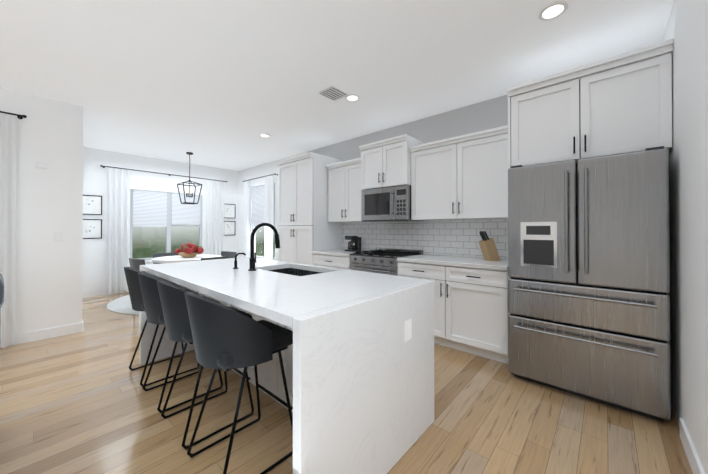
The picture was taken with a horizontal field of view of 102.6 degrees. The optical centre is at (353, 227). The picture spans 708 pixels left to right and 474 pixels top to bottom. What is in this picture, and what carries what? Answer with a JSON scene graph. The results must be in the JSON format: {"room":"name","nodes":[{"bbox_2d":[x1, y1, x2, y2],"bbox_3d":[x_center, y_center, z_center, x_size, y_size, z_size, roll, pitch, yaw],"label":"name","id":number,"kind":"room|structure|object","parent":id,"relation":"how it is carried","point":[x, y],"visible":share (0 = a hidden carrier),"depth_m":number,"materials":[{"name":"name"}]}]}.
{"room":"dining room and kitchen","nodes":[
{"label":"dining room and kitchen","id":0,"kind":"room"},
{"bbox_2d":[0,87,82,333],"bbox_3d":[-4.659,-0.114,2.025,0.120,2.740,3.940,0,0,42],"label":"wall","id":1,"kind":"structure","parent":0,"point":[49,201],"depth_m":3.24,"materials":[{"name":"paint"}]},
{"bbox_2d":[0,111,26,118],"bbox_3d":[-4.244,-1.202,2.332,0.100,0.040,2.038,0,0,42],"label":"curtain rod","id":2,"kind":"object","parent":1,"relation":"attached to","point":[20,116],"visible":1,"depth_m":3.02,"materials":[{"name":"black metal"}]},
{"bbox_2d":[0,114,16,347],"bbox_3d":[-3.732,0.029,2.846,0.084,2.425,0.440,0,0,42],"label":"curtain","id":3,"kind":"object","parent":2,"relation":"hanging from","point":[8,144],"visible":0.98,"depth_m":2.97,"materials":[{"name":"white fabric"}]},
{"bbox_2d":[0,321,83,347],"bbox_3d":[-4.594,1.201,1.989,0.014,0.110,3.924,0,0,42],"label":"baseboard","id":4,"kind":"structure","parent":1,"relation":"attached to","point":[21,338],"depth_m":3.23,"materials":[{"name":"white wood"}]},
{"bbox_2d":[82,147,237,291],"bbox_3d":[-4.097,-0.087,6.149,0.120,2.740,3.210,0,0,42],"label":"wall","id":5,"kind":"structure","parent":0,"point":[94,250],"depth_m":5.74,"materials":[{"name":"paint"}]},
{"bbox_2d":[83,195,101,214],"bbox_3d":[-4.831,-0.413,5.218,0.020,0.360,0.300,0,0,42],"label":"picture frame","id":6,"kind":"object","parent":5,"relation":"attached to","point":[92,204],"visible":0.73,"depth_m":5.23,"materials":[{"name":"white paper"}]},
{"bbox_2d":[83,219,101,238],"bbox_3d":[-4.831,0.027,5.215,0.020,0.360,0.300,0,0,42],"label":"picture frame","id":7,"kind":"object","parent":5,"relation":"attached to","point":[92,228],"visible":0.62,"depth_m":5.23,"materials":[{"name":"white paper"}]},
{"bbox_2d":[82,289,128,297],"bbox_3d":[-4.007,1.228,6.141,0.014,0.110,3.090,0,0,42],"label":"baseboard","id":8,"kind":"structure","parent":5,"relation":"attached to","point":[94,293],"depth_m":5.24,"materials":[{"name":"white wood"}]},
{"bbox_2d":[100,165,226,181],"bbox_3d":[-3.944,-1.137,6.160,0.100,0.040,2.358,0,0,42],"label":"curtain rod","id":9,"kind":"object","parent":5,"relation":"attached to","point":[158,173],"visible":0.94,"depth_m":5.94,"materials":[{"name":"black metal"}]},
{"bbox_2d":[106,168,129,294],"bbox_3d":[-4.519,0.066,5.453,0.084,2.385,0.350,0,0,42],"label":"curtain","id":10,"kind":"object","parent":9,"relation":"hanging from","point":[118,226],"visible":0.98,"depth_m":5.45,"materials":[{"name":"white fabric"}]},
{"bbox_2d":[205,180,223,254],"bbox_3d":[-3.327,0.074,6.795,0.087,2.385,0.440,0,0,42],"label":"curtain","id":11,"kind":"object","parent":9,"relation":"hanging from","point":[214,217],"visible":0.79,"depth_m":6.79,"materials":[{"name":"white fabric"}]},
{"bbox_2d":[130,189,201,261],"bbox_3d":[-4.033,-0.027,6.179,0.105,1.480,1.400,0,0,42],"label":"window","id":12,"kind":"structure","parent":5,"relation":"in","point":[168,238],"depth_m":6.18,"materials":[{"name":"clear glass"}]},
{"bbox_2d":[133,190,199,226],"bbox_3d":[-4.023,-0.387,6.172,0.022,0.740,1.260,0,0,42],"label":"window blind","id":13,"kind":"object","parent":12,"relation":"attached to","point":[149,208],"visible":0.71,"depth_m":6.05,"materials":[{"name":"white fabric"}]},
{"bbox_2d":[224,204,234,217],"bbox_3d":[-3.130,-0.411,7.131,0.020,0.360,0.300,0,0,42],"label":"picture frame","id":14,"kind":"object","parent":5,"relation":"attached to","point":[229,210],"visible":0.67,"depth_m":7.13,"materials":[{"name":"white paper"}]},
{"bbox_2d":[224,221,234,234],"bbox_3d":[-3.130,0.019,7.129,0.020,0.360,0.300,0,0,42],"label":"picture frame","id":15,"kind":"object","parent":5,"relation":"attached to","point":[229,227],"visible":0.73,"depth_m":7.13,"materials":[{"name":"white paper"}]},
{"bbox_2d":[0,0,673,170],"bbox_3d":[-1.491,-1.539,1.286,10.490,0.100,7.270,0,0,42],"label":"ceiling","id":16,"kind":"structure","parent":0,"point":[222,84],"depth_m":2.50,"materials":[{"name":"paint"}]},
{"bbox_2d":[177,152,201,204],"bbox_3d":[-3.215,-0.961,5.551,0.348,0.998,0.346,0,0,42],"label":"pendant lantern","id":17,"kind":"object","parent":16,"relation":"hanging from","point":[189,181],"visible":1,"depth_m":5.54,"materials":[{"name":"black metal"}]},
{"bbox_2d":[259,134,269,137],"bbox_3d":[-1.419,-1.462,4.519,0.170,0.010,0.170,0,0,42],"label":"recessed light","id":18,"kind":"object","parent":16,"relation":"in","point":[265,135],"visible":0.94,"depth_m":4.50,"materials":[{"name":"white plastic"}]},
{"bbox_2d":[319,86,348,100],"bbox_3d":[-0.223,-1.471,3.122,0.215,0.010,0.260,0,0,42],"label":"ceiling vent","id":19,"kind":"object","parent":16,"relation":"in","point":[332,93],"visible":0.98,"depth_m":3.11,"materials":[{"name":"white metal"}]},
{"bbox_2d":[345,94,359,101],"bbox_3d":[-0.018,-1.470,3.220,0.170,0.010,0.170,0,0,42],"label":"recessed light","id":20,"kind":"object","parent":16,"relation":"in","point":[352,97],"visible":0.9,"depth_m":3.20,"materials":[{"name":"white plastic"}]},
{"bbox_2d":[538,1,567,20],"bbox_3d":[1.360,-1.479,1.942,0.170,0.010,0.170,0,0,42],"label":"recessed light","id":21,"kind":"object","parent":16,"relation":"in","point":[553,10],"visible":1,"depth_m":1.93,"materials":[{"name":"white plastic"}]},
{"bbox_2d":[0,292,692,473],"bbox_3d":[-1.491,1.301,1.267,10.490,0.100,7.270,0,0,42],"label":"floor","id":22,"kind":"structure","parent":0,"point":[84,402],"depth_m":1.82,"materials":[{"name":"brown wood"}]},
{"bbox_2d":[0,274,3,320],"bbox_3d":[-1.663,0.747,0.698,2.249,1.000,1.090,0,0,42],"label":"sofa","id":23,"kind":"object","parent":22,"relation":"on","point":[1,290],"visible":1,"depth_m":1.49,"materials":[{"name":"fabric"}]},
{"bbox_2d":[107,295,138,314],"bbox_3d":[-3.067,1.271,5.298,2.340,0.010,2.340,0,0,42],"label":"round rug","id":24,"kind":"object","parent":22,"relation":"on","point":[122,305],"visible":0.25,"depth_m":4.53,"materials":[{"name":"white fabric"}]},
{"bbox_2d":[129,258,144,270],"bbox_3d":[-3.144,0.863,4.420,0.440,0.791,0.515,0,0,32],"label":"dining chair","id":25,"kind":"object","parent":24,"relation":"on","point":[135,264],"visible":0.25,"depth_m":4.17,"materials":[{"name":"fabric"}]},
{"bbox_2d":[153,252,178,263],"bbox_3d":[-3.326,0.868,5.187,0.515,0.791,0.440,0,0,32],"label":"dining chair","id":26,"kind":"object","parent":24,"relation":"on","point":[155,255],"visible":0.17,"depth_m":5.25,"materials":[{"name":"fabric"}]},
{"bbox_2d":[152,255,221,262],"bbox_3d":[-2.852,0.889,4.895,1.040,0.748,1.040,0,0,42],"label":"dining table","id":27,"kind":"object","parent":24,"relation":"on","point":[171,259],"visible":0.42,"depth_m":4.69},
{"bbox_2d":[175,243,203,257],"bbox_3d":[-2.835,0.387,4.895,0.419,0.253,0.408,0,0,42],"label":"flower bowl","id":28,"kind":"object","parent":27,"relation":"on","point":[189,250],"visible":1,"depth_m":4.82,"materials":[{"name":"brown wood"}]},
{"bbox_2d":[201,256,227,259],"bbox_3d":[-2.377,0.865,4.602,0.515,0.791,0.440,0,0,32],"label":"dining chair","id":29,"kind":"object","parent":24,"relation":"on","point":[222,257],"visible":0.17,"depth_m":4.44,"materials":[{"name":"fabric"}]},
{"bbox_2d":[221,251,236,257],"bbox_3d":[-2.559,0.870,5.369,0.440,0.791,0.515,0,0,32],"label":"dining chair","id":30,"kind":"object","parent":24,"relation":"on","point":[229,254],"visible":0.08,"depth_m":5.55,"materials":[{"name":"fabric"}]},
{"bbox_2d":[124,267,199,386],"bbox_3d":[-1.693,0.790,2.489,0.454,0.933,0.517,0,0,42],"label":"stool","id":31,"kind":"object","parent":22,"relation":"on","point":[134,289],"visible":0.44,"depth_m":2.29,"materials":[{"name":"leather"}]},
{"bbox_2d":[138,273,222,412],"bbox_3d":[-1.338,0.788,2.173,0.454,0.933,0.517,0,0,42],"label":"stool","id":32,"kind":"object","parent":22,"relation":"on","point":[151,298],"visible":0.46,"depth_m":1.97,"materials":[{"name":"leather"}]},
{"bbox_2d":[157,281,253,449],"bbox_3d":[-0.983,0.786,1.857,0.454,0.933,0.517,0,0,42],"label":"stool","id":33,"kind":"object","parent":22,"relation":"on","point":[175,311],"visible":0.54,"depth_m":1.66,"materials":[{"name":"leather"}]},
{"bbox_2d":[184,292,292,473],"bbox_3d":[-0.628,0.784,1.542,0.454,0.933,0.517,0,0,42],"label":"stool","id":34,"kind":"object","parent":22,"relation":"on","point":[226,338],"visible":0.92,"depth_m":1.36,"materials":[{"name":"fabric"}]},
{"bbox_2d":[276,152,341,264],"bbox_3d":[-0.779,0.064,4.876,0.930,2.420,0.696,0,0,42],"label":"pantry cabinet","id":35,"kind":"object","parent":22,"relation":"on","point":[306,228],"visible":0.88,"depth_m":4.56,"materials":[{"name":"white wood"}]},
{"bbox_2d":[191,265,430,473],"bbox_3d":[-0.592,0.824,2.395,2.298,0.869,0.624,0,0,42],"label":"kitchen island","id":36,"kind":"object","parent":22,"relation":"on","point":[359,373],"depth_m":1.34,"materials":[{"name":"white stone"}]},
{"bbox_2d":[140,257,426,328],"bbox_3d":[-0.733,0.367,2.239,2.298,0.040,1.080,0,0,42],"label":"island countertop","id":37,"kind":"structure","parent":36,"relation":"on","point":[292,301],"depth_m":1.68,"materials":[{"name":"white stone"}]},
{"bbox_2d":[233,253,245,268],"bbox_3d":[-0.975,0.282,2.419,0.044,0.131,0.113,0,0,42],"label":"soap dispenser","id":38,"kind":"object","parent":37,"relation":"on","point":[235,263],"visible":1,"depth_m":2.39,"materials":[{"name":"black metal"}]},
{"bbox_2d":[248,223,279,270],"bbox_3d":[-0.733,0.154,2.365,0.098,0.387,0.290,0,0,42],"label":"faucet","id":39,"kind":"object","parent":37,"relation":"on","point":[252,260],"visible":1,"depth_m":2.29,"materials":[{"name":"black metal"}]},
{"bbox_2d":[267,268,321,275],"bbox_3d":[-0.504,0.494,2.375,0.710,0.209,0.430,0,0,42],"label":"sink basin","id":40,"kind":"object","parent":37,"relation":"in","point":[295,272],"visible":0.08,"depth_m":2.67,"materials":[{"name":"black metal"}]},
{"bbox_2d":[404,318,411,341],"bbox_3d":[0.305,0.576,1.592,0.008,0.115,0.075,0,0,42],"label":"outlet","id":41,"kind":"object","parent":36,"relation":"attached to","point":[407,329],"visible":1,"depth_m":1.58,"materials":[{"name":"plastic"}]},
{"bbox_2d":[313,254,350,269],"bbox_3d":[-0.142,0.837,4.304,0.765,0.868,0.696,0,0,42],"label":"base cabinet","id":42,"kind":"object","parent":22,"relation":"on","point":[341,262],"visible":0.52,"depth_m":4.05,"materials":[{"name":"white wood"}]},
{"bbox_2d":[312,249,371,256],"bbox_3d":[-0.136,0.381,4.312,0.767,0.040,0.663,0,0,42],"label":"countertop","id":43,"kind":"structure","parent":42,"relation":"on","point":[340,252],"depth_m":4.14,"materials":[{"name":"white stone"}]},
{"bbox_2d":[345,236,361,251],"bbox_3d":[-0.014,0.242,4.343,0.160,0.235,0.220,0,0,42],"label":"coffee maker","id":44,"kind":"object","parent":43,"relation":"on","point":[354,243],"visible":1,"depth_m":4.29,"materials":[{"name":"black plastic"}]},
{"bbox_2d":[349,248,422,275],"bbox_3d":[0.414,0.785,3.782,0.748,0.965,0.716,0,0,42],"label":"range","id":45,"kind":"object","parent":22,"relation":"on","point":[381,260],"visible":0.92,"depth_m":3.60,"materials":[{"name":"silver metal"}]},
{"bbox_2d":[398,261,507,363],"bbox_3d":[1.148,0.829,3.158,1.166,0.868,0.696,0,0,42],"label":"base cabinet","id":46,"kind":"object","parent":22,"relation":"on","point":[471,310],"visible":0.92,"depth_m":2.78,"materials":[{"name":"white wood"}]},
{"bbox_2d":[397,254,507,270],"bbox_3d":[1.152,0.373,3.167,1.168,0.040,0.663,0,0,42],"label":"countertop","id":47,"kind":"structure","parent":46,"relation":"on","point":[475,262],"depth_m":3.01,"materials":[{"name":"white stone"}]},
{"bbox_2d":[479,231,499,260],"bbox_3d":[1.438,0.194,3.039,0.218,0.314,0.100,0,0,-13],"label":"knife block","id":48,"kind":"object","parent":47,"relation":"on","point":[488,249],"visible":1,"depth_m":3.00,"materials":[{"name":"brown wood"}]},
{"bbox_2d":[508,146,670,421],"bbox_3d":[1.874,0.376,2.345,0.905,1.765,0.916,0,0,42],"label":"refrigerator","id":49,"kind":"object","parent":22,"relation":"on","point":[589,279],"visible":1,"depth_m":1.98,"materials":[{"name":"silver metal"}]},
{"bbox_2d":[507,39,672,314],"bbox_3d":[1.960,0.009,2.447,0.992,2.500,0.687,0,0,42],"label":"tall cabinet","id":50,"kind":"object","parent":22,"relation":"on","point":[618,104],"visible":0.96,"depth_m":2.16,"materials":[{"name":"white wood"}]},
{"bbox_2d":[238,152,507,259],"bbox_3d":[0.884,-0.102,3.948,10.490,2.740,0.120,0,0,42],"label":"wall","id":51,"kind":"structure","parent":0,"point":[266,169],"depth_m":6.88,"materials":[{"name":"paint"}]},
{"bbox_2d":[243,173,277,181],"bbox_3d":[-2.175,-1.135,6.526,1.416,0.040,0.101,0,0,42],"label":"curtain rod","id":52,"kind":"object","parent":51,"relation":"attached to","point":[263,176],"visible":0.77,"depth_m":6.33,"materials":[{"name":"black metal"}]},
{"bbox_2d":[243,181,249,256],"bbox_3d":[-2.602,0.075,6.851,0.200,2.385,0.081,0,0,42],"label":"curtain","id":53,"kind":"object","parent":52,"relation":"hanging from","point":[246,219],"visible":0.75,"depth_m":6.82,"materials":[{"name":"white fabric"}]},
{"bbox_2d":[264,175,273,259],"bbox_3d":[-1.838,0.070,6.176,0.320,2.385,0.085,0,0,42],"label":"curtain","id":54,"kind":"object","parent":52,"relation":"hanging from","point":[268,201],"visible":0.69,"depth_m":6.17,"materials":[{"name":"white fabric"}]},
{"bbox_2d":[252,186,274,259],"bbox_3d":[-2.090,-0.115,6.556,1.080,1.740,0.105,0,0,42],"label":"window","id":55,"kind":"structure","parent":51,"relation":"in","point":[258,244],"depth_m":6.75,"materials":[{"name":"clear glass"}]},
{"bbox_2d":[252,183,274,226],"bbox_3d":[-2.099,-0.495,6.548,0.940,0.960,0.022,0,0,42],"label":"window blind","id":56,"kind":"object","parent":55,"relation":"attached to","point":[257,205],"visible":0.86,"depth_m":6.66,"materials":[{"name":"white fabric"}]},
{"bbox_2d":[327,158,361,221],"bbox_3d":[-0.034,-0.543,4.425,0.748,0.910,0.386,0,0,42],"label":"upper cabinet","id":57,"kind":"object","parent":51,"relation":"attached to","point":[344,191],"visible":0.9,"depth_m":4.30,"materials":[{"name":"white wood"}]},
{"bbox_2d":[359,134,423,189],"bbox_3d":[0.505,-0.837,3.895,0.756,0.610,0.466,0,0,42],"label":"upper cabinet","id":58,"kind":"object","parent":51,"relation":"attached to","point":[385,162],"visible":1,"depth_m":3.71,"materials":[{"name":"white wood"}]},
{"bbox_2d":[361,185,422,221],"bbox_3d":[0.501,-0.305,3.887,0.748,0.443,0.456,0,0,42],"label":"microwave","id":59,"kind":"object","parent":58,"relation":"attached to","point":[389,204],"visible":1,"depth_m":3.71,"materials":[{"name":"silver metal"}]},
{"bbox_2d":[307,95,507,161],"bbox_3d":[0.462,-1.234,4.248,3.630,0.469,0.002,0,0,42],"label":"soffit","id":60,"kind":"object","parent":51,"relation":"attached to","point":[484,115],"visible":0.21,"depth_m":3.66,"materials":[{"name":"paint"}]},
{"bbox_2d":[342,219,507,258],"bbox_3d":[0.807,0.134,3.927,2.691,0.447,0.008,0,0,42],"label":"tile backsplash","id":61,"kind":"structure","parent":51,"relation":"attached to","point":[462,238],"depth_m":3.71,"materials":[{"name":"white tile"}]},
{"bbox_2d":[410,125,507,220],"bbox_3d":[1.252,-0.551,3.282,1.164,0.910,0.386,0,0,42],"label":"upper cabinet","id":62,"kind":"object","parent":51,"relation":"attached to","point":[463,177],"visible":0.85,"depth_m":3.13,"materials":[{"name":"white wood"}]},
{"bbox_2d":[662,0,707,473],"bbox_3d":[2.010,-0.117,1.643,0.145,2.740,1.830,0,0,42],"label":"wall","id":63,"kind":"structure","parent":0,"point":[686,30],"depth_m":1.53,"materials":[{"name":"paint"}]},
{"bbox_2d":[680,418,704,473],"bbox_3d":[1.646,1.197,1.346,0.014,0.110,0.944,0,0,42],"label":"baseboard","id":64,"kind":"structure","parent":63,"relation":"attached to","point":[685,437],"depth_m":1.50,"materials":[{"name":"white wood"}]},
{"label":"outside","id":65,"kind":"structure","parent":0,"visible":0},
{"bbox_2d":[132,198,274,258],"bbox_3d":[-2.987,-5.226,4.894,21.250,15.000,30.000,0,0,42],"label":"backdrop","id":66,"kind":"structure","parent":65,"point":[149,250],"depth_m":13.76,"materials":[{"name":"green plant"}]}
]}

